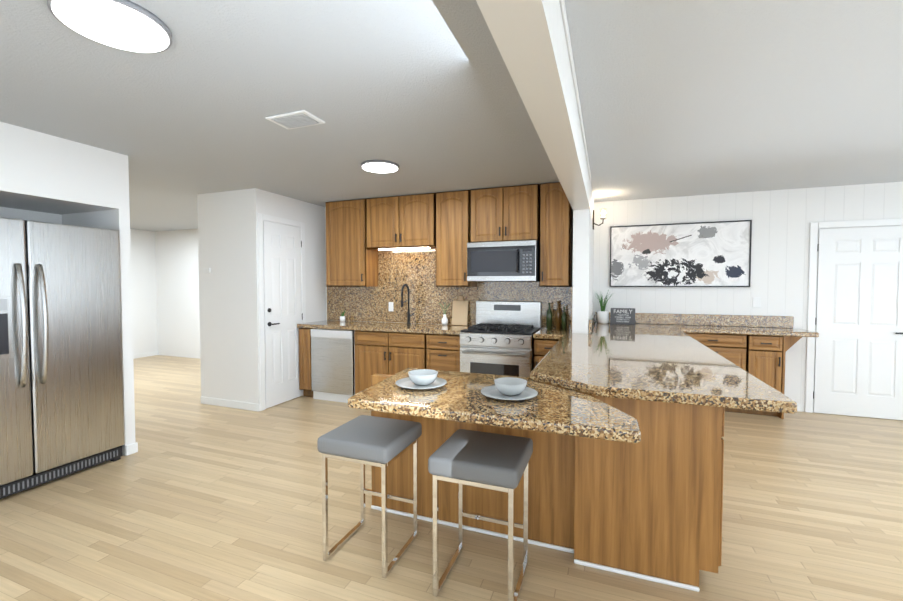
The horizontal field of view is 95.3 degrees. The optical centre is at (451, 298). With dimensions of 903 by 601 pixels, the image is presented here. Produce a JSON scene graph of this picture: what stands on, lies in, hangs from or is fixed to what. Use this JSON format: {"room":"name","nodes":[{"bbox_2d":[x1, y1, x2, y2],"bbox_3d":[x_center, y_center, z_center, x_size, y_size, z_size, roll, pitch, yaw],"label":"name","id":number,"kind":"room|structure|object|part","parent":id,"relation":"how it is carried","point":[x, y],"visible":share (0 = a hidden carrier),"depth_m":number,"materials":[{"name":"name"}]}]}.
{"room":"kitchen","nodes":[
{"label":"kitchen","id":0,"kind":"room"},
{"bbox_2d":[0,122,135,455],"bbox_3d":[-4.136,0.148,0.814,0.850,2.490,5.975,1,2,21],"label":"wall","id":1,"kind":"structure","parent":0,"point":[44,177],"depth_m":3.19,"materials":[{"name":"white paint"}]},
{"bbox_2d":[130,229,199,358],"bbox_3d":[-5.337,-0.018,5.818,5.000,2.490,4.490,1,2,21],"label":"wall","id":2,"kind":"structure","parent":0,"point":[165,292],"depth_m":8.11,"materials":[{"name":"white paint"}]},
{"bbox_2d":[133,351,157,358],"bbox_3d":[-6.055,1.108,8.123,0.012,0.085,0.520,1,2,21],"label":"baseboard","id":3,"kind":"structure","parent":2,"relation":"attached to","point":[153,353],"depth_m":8.13,"materials":[{"name":"white wood"}]},
{"bbox_2d":[197,188,325,403],"bbox_3d":[-2.374,-0.002,5.312,0.900,2.490,1.200,1,2,21],"label":"wall","id":4,"kind":"structure","parent":0,"point":[228,291],"depth_m":4.77,"materials":[{"name":"white paint"}]},
{"bbox_2d":[203,268,210,272],"bbox_3d":[-2.871,-0.331,4.836,0.100,0.060,0.019,1,2,21],"label":"thermostat","id":5,"kind":"object","parent":4,"relation":"attached to","point":[206,270],"visible":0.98,"depth_m":4.82,"materials":[{"name":"white plastic"}]},
{"bbox_2d":[201,396,260,411],"bbox_3d":[-2.581,1.219,4.788,0.912,0.085,0.022,1,2,21],"label":"baseboard","id":6,"kind":"structure","parent":4,"relation":"attached to","point":[204,400],"depth_m":4.76,"materials":[{"name":"white wood"}]},
{"bbox_2d":[257,213,305,410],"bbox_3d":[-2.018,0.145,4.957,0.018,2.220,0.760,1,2,21],"label":"door frame","id":7,"kind":"structure","parent":4,"relation":"attached to","point":[269,218],"depth_m":4.65,"materials":[{"name":"white wood"}]},
{"bbox_2d":[263,221,302,408],"bbox_3d":[-1.992,0.181,4.955,0.069,2.132,0.612,1,2,21],"label":"pantry door","id":8,"kind":"structure","parent":4,"relation":"in","point":[283,313],"depth_m":4.92,"materials":[{"name":"white wood"}]},
{"bbox_2d":[325,207,572,328],"bbox_3d":[-0.588,-0.003,5.341,4.220,2.490,0.120,1,2,21],"label":"wall","id":9,"kind":"structure","parent":0,"point":[418,323],"depth_m":5.67,"materials":[{"name":"white paint"}]},
{"bbox_2d":[326,199,380,285],"bbox_3d":[-1.293,-0.701,5.348,0.600,1.086,0.316,1,2,21],"label":"upper cabinet","id":10,"kind":"object","parent":9,"relation":"attached to","point":[348,263],"depth_m":5.20,"materials":[{"name":"brown wood"}]},
{"bbox_2d":[365,193,436,249],"bbox_3d":[-0.573,-0.927,5.068,0.920,0.616,0.316,1,2,21],"label":"upper cabinet","id":11,"kind":"object","parent":9,"relation":"attached to","point":[405,222],"depth_m":4.92,"materials":[{"name":"brown wood"}]},
{"bbox_2d":[326,282,568,329],"bbox_3d":[-0.180,0.052,5.111,3.287,0.524,0.019,1,2,21],"label":"backsplash","id":12,"kind":"structure","parent":9,"relation":"attached to","point":[359,303],"depth_m":4.96,"materials":[{"name":"brown stone"}]},
{"bbox_2d":[389,302,392,310],"bbox_3d":[-0.782,0.103,5.326,0.070,0.120,0.008,1,2,21],"label":"outlet","id":13,"kind":"object","parent":12,"relation":"attached to","point":[390,306],"visible":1,"depth_m":5.32,"materials":[{"name":"white plastic"}]},
{"bbox_2d":[433,190,476,289],"bbox_3d":[0.058,-0.684,4.837,0.410,1.086,0.316,1,2,21],"label":"upper cabinet","id":14,"kind":"object","parent":9,"relation":"attached to","point":[450,209],"depth_m":4.70,"materials":[{"name":"brown wood"}]},
{"bbox_2d":[469,184,540,241],"bbox_3d":[0.615,-0.922,4.618,0.760,0.596,0.316,1,2,21],"label":"upper cabinet","id":15,"kind":"object","parent":9,"relation":"attached to","point":[511,213],"depth_m":4.46,"materials":[{"name":"brown wood"}]},
{"bbox_2d":[467,240,538,281],"bbox_3d":[0.583,-0.404,4.550,0.750,0.425,0.453,1,2,21],"label":"over-the-range microwave","id":16,"kind":"object","parent":15,"relation":"attached to","point":[506,261],"visible":1,"depth_m":4.37,"materials":[{"name":"silver metal"}]},
{"bbox_2d":[537,182,572,289],"bbox_3d":[1.127,-0.671,4.433,0.315,1.086,0.316,1,2,21],"label":"upper cabinet","id":17,"kind":"object","parent":9,"relation":"attached to","point":[555,246],"depth_m":4.29,"materials":[{"name":"brown wood"}]},
{"bbox_2d":[0,355,902,600],"bbox_3d":[-1.986,1.311,4.064,16.500,0.050,13.500,1,2,21],"label":"floor","id":18,"kind":"structure","parent":0,"point":[193,498],"depth_m":2.43,"materials":[{"name":"laminate"}]},
{"bbox_2d":[0,217,124,498],"bbox_3d":[-3.167,0.392,2.978,0.837,1.860,1.030,1,2,21],"label":"fridge","id":19,"kind":"object","parent":18,"relation":"on","point":[61,393],"visible":1,"depth_m":2.94,"materials":[{"name":"grey metal"}]},
{"bbox_2d":[299,330,312,396],"bbox_3d":[-1.726,0.798,5.413,0.200,0.885,0.595,1,2,21],"label":"base cabinet","id":20,"kind":"object","parent":18,"relation":"on","point":[305,380],"depth_m":5.14,"materials":[{"name":"brown wood"}]},
{"bbox_2d":[311,328,354,402],"bbox_3d":[-1.350,0.806,5.248,0.610,0.880,0.584,1,2,21],"label":"dishwasher","id":21,"kind":"object","parent":18,"relation":"on","point":[333,364],"visible":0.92,"depth_m":4.98,"materials":[{"name":"silver metal"}]},
{"bbox_2d":[317,415,421,578],"bbox_3d":[-0.425,1.022,2.217,0.410,0.650,0.410,1,2,21],"label":"stool","id":22,"kind":"object","parent":18,"relation":"on","point":[381,442],"visible":1,"depth_m":2.11,"materials":[{"name":"silver metal"}]},
{"bbox_2d":[354,330,428,389],"bbox_3d":[-0.593,0.812,4.984,0.982,0.885,0.595,1,2,21],"label":"base cabinet","id":23,"kind":"object","parent":18,"relation":"on","point":[377,354],"depth_m":4.72,"materials":[{"name":"brown wood"}]},
{"bbox_2d":[297,318,469,333],"bbox_3d":[-0.813,0.342,5.033,2.165,0.049,0.591,1,2,21],"label":"countertop","id":24,"kind":"structure","parent":23,"relation":"on","point":[385,327],"depth_m":4.84,"materials":[{"name":"brown stone"}]},
{"bbox_2d":[340,312,344,321],"bbox_3d":[-1.434,0.221,5.467,0.091,0.162,0.098,1,2,21],"label":"plant","id":25,"kind":"object","parent":24,"relation":"on","point":[342,317],"visible":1,"depth_m":5.43,"materials":[{"name":"green plant"}]},
{"bbox_2d":[401,284,413,323],"bbox_3d":[-0.538,0.068,5.015,0.099,0.498,0.211,1,2,21],"label":"faucet","id":26,"kind":"object","parent":24,"relation":"on","point":[408,312],"visible":1,"depth_m":5.08,"materials":[{"name":"black metal"}]},
{"bbox_2d":[439,303,448,324],"bbox_3d":[-0.073,0.183,4.976,0.136,0.272,0.107,1,2,21],"label":"vase","id":27,"kind":"object","parent":24,"relation":"on","point":[444,320],"visible":1,"depth_m":4.94,"materials":[{"name":"white ceramic"}]},
{"bbox_2d":[452,296,468,325],"bbox_3d":[0.104,0.141,4.944,0.200,0.356,0.072,1,2,21],"label":"cutting board","id":28,"kind":"object","parent":24,"relation":"on","point":[460,311],"visible":0.96,"depth_m":4.93,"materials":[{"name":"beige wood"}]},
{"bbox_2d":[429,334,459,369],"bbox_3d":[-0.018,0.820,4.767,0.487,0.885,0.595,1,2,21],"label":"base cabinet","id":29,"kind":"object","parent":18,"relation":"on","point":[444,349],"depth_m":4.46,"materials":[{"name":"brown wood"}]},
{"bbox_2d":[428,429,532,600],"bbox_3d":[0.152,1.030,1.977,0.410,0.650,0.410,1,2,21],"label":"stool","id":30,"kind":"object","parent":18,"relation":"on","point":[485,460],"visible":1,"depth_m":1.87,"materials":[{"name":"silver metal"}]},
{"bbox_2d":[460,301,540,380],"bbox_3d":[0.536,0.656,4.463,0.750,1.233,0.708,1,2,21],"label":"range","id":31,"kind":"object","parent":18,"relation":"on","point":[497,339],"visible":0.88,"depth_m":4.26,"materials":[{"name":"silver metal"}]},
{"bbox_2d":[569,402,732,591],"bbox_3d":[1.061,0.901,2.318,0.653,0.885,0.717,1,2,21],"label":"base cabinet","id":32,"kind":"object","parent":18,"relation":"on","point":[626,459],"depth_m":1.97,"materials":[{"name":"brown wood"}]},
{"bbox_3d":[0.082,0.916,2.415,1.245,0.849,0.074,1,2,21],"label":"bar panel","id":33,"kind":"part","parent":32,"relation":"part of","materials":[{"name":"brown wood"}]},
{"bbox_2d":[348,366,640,445],"bbox_3d":[0.198,0.480,2.049,1.308,0.045,0.750,1,2,21],"label":"countertop","id":34,"kind":"structure","parent":32,"relation":"on","point":[599,417],"depth_m":1.81,"materials":[{"name":"brown stone"}]},
{"bbox_2d":[396,377,446,388],"bbox_3d":[-0.157,0.443,2.144,0.268,0.020,0.268,1,2,21],"label":"plate","id":35,"kind":"object","parent":34,"relation":"on","point":[407,382],"visible":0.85,"depth_m":2.13,"materials":[{"name":"grey ceramic"}]},
{"bbox_2d":[408,369,437,385],"bbox_3d":[-0.149,0.415,2.151,0.156,0.062,0.156,1,2,21],"label":"bowl","id":36,"kind":"object","parent":35,"relation":"on","point":[422,377],"visible":1,"depth_m":2.11,"materials":[{"name":"grey ceramic"}]},
{"bbox_2d":[481,385,537,399],"bbox_3d":[0.272,0.450,1.950,0.268,0.020,0.268,1,2,21],"label":"plate","id":37,"kind":"object","parent":34,"relation":"on","point":[495,393],"visible":0.71,"depth_m":1.93,"materials":[{"name":"grey ceramic"}]},
{"bbox_2d":[494,377,526,395],"bbox_3d":[0.280,0.421,1.956,0.156,0.062,0.156,1,2,21],"label":"bowl","id":38,"kind":"object","parent":37,"relation":"on","point":[510,386],"visible":1,"depth_m":1.92,"materials":[{"name":"grey ceramic"}]},
{"bbox_2d":[469,322,818,413],"bbox_3d":[1.995,0.397,3.385,2.715,0.049,3.566,1,2,21],"label":"countertop","id":39,"kind":"structure","parent":32,"relation":"on","point":[719,367],"depth_m":2.65,"materials":[{"name":"brown stone"}]},
{"bbox_2d":[546,303,551,329],"bbox_3d":[1.068,0.190,4.496,0.066,0.290,0.065,1,2,21],"label":"oil bottle","id":40,"kind":"object","parent":39,"relation":"on","point":[549,313],"depth_m":4.47,"materials":[{"name":"green glass"}]},
{"bbox_2d":[595,290,614,323],"bbox_3d":[1.923,0.086,5.231,0.324,0.448,0.257,1,2,21],"label":"grass plant","id":41,"kind":"object","parent":39,"relation":"on","point":[602,316],"visible":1,"depth_m":5.16,"materials":[{"name":"green plant"}]},
{"bbox_2d":[610,308,634,324],"bbox_3d":[2.105,0.216,5.063,0.280,0.199,0.037,1,2,21],"label":"family sign","id":42,"kind":"object","parent":39,"relation":"on","point":[624,316],"visible":1,"depth_m":5.05,"materials":[{"name":"grey"}]},
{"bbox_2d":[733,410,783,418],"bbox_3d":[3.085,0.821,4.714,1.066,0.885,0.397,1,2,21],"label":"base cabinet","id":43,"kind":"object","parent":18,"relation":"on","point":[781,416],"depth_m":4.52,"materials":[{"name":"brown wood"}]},
{"bbox_2d":[0,0,902,231],"bbox_3d":[-1.986,-1.218,3.980,16.500,0.030,13.500,1,2,21],"label":"ceiling","id":44,"kind":"structure","parent":0,"point":[678,98],"depth_m":2.35,"materials":[{"name":"grey paint"}]},
{"bbox_2d":[47,0,171,52],"bbox_3d":[-1.365,-1.112,1.667,0.390,0.025,0.390,1,2,21],"label":"recessed light","id":45,"kind":"object","parent":44,"relation":"in","point":[127,25],"visible":1,"depth_m":1.65,"materials":[{"name":"grey plastic"}]},
{"bbox_2d":[265,110,324,128],"bbox_3d":[-1.006,-1.149,2.659,0.310,0.017,0.200,1,2,21],"label":"ceiling vent","id":46,"kind":"object","parent":44,"relation":"in","point":[298,119],"visible":1,"depth_m":2.63,"materials":[{"name":"white metal"}]},
{"bbox_2d":[361,160,398,172],"bbox_3d":[-0.639,-1.179,3.684,0.340,0.025,0.340,1,2,21],"label":"recessed light","id":47,"kind":"object","parent":44,"relation":"in","point":[380,166],"visible":1,"depth_m":3.63,"materials":[{"name":"grey plastic"}]},
{"bbox_2d":[572,181,593,390],"bbox_3d":[1.557,0.015,4.829,0.155,2.490,1.460,1,2,21],"label":"wall","id":48,"kind":"structure","parent":0,"point":[583,250],"depth_m":4.14,"materials":[{"name":"white paint"}]},
{"bbox_2d":[476,0,590,209],"bbox_3d":[-0.119,-0.923,0.356,0.171,0.318,8.030,1,2,21],"label":"ceiling beam","id":49,"kind":"structure","parent":48,"relation":"attached to","point":[519,31],"depth_m":1.53,"materials":[{"name":"white paint"}]},
{"bbox_2d":[569,286,596,333],"bbox_3d":[1.535,0.094,4.761,0.209,0.464,1.301,1,2,21],"label":"backsplash","id":50,"kind":"structure","parent":48,"relation":"attached to","point":[593,318],"depth_m":4.44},
{"bbox_2d":[593,208,606,229],"bbox_3d":[1.754,-0.940,4.873,0.158,0.236,0.078,1,2,21],"label":"sconce","id":51,"kind":"object","parent":48,"relation":"attached to","point":[603,213],"visible":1,"depth_m":4.83,"materials":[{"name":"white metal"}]},
{"bbox_2d":[593,182,902,419],"bbox_3d":[4.266,0.025,4.500,5.145,2.490,0.157,1,2,21],"label":"wall","id":52,"kind":"structure","parent":0,"point":[781,221],"depth_m":4.82,"materials":[{"name":"white paint"}]},
{"bbox_3d":[2.732,-0.526,4.998,1.508,0.768,0.035,1,2,21],"label":"picture frame","id":53,"kind":"part","parent":52,"relation":"part of","materials":[{"name":"white paper"}]},
{"bbox_2d":[609,312,792,329],"bbox_3d":[2.834,0.251,4.987,2.122,0.134,0.028,1,2,21],"label":"backsplash","id":54,"kind":"structure","parent":52,"relation":"attached to","point":[657,319],"depth_m":4.87,"materials":[{"name":"beige stone"}]},
{"bbox_2d":[805,218,902,412],"bbox_3d":[4.404,0.219,4.399,0.970,2.110,0.018,1,2,21],"label":"door frame","id":55,"kind":"structure","parent":52,"relation":"attached to","point":[811,308],"depth_m":4.54,"materials":[{"name":"white wood"}]},
{"bbox_2d":[813,226,902,419],"bbox_3d":[4.389,0.256,4.378,0.822,2.022,0.069,1,2,21],"label":"door","id":56,"kind":"structure","parent":52,"relation":"attached to","point":[859,343],"depth_m":4.41,"materials":[{"name":"white wood"}]}
]}

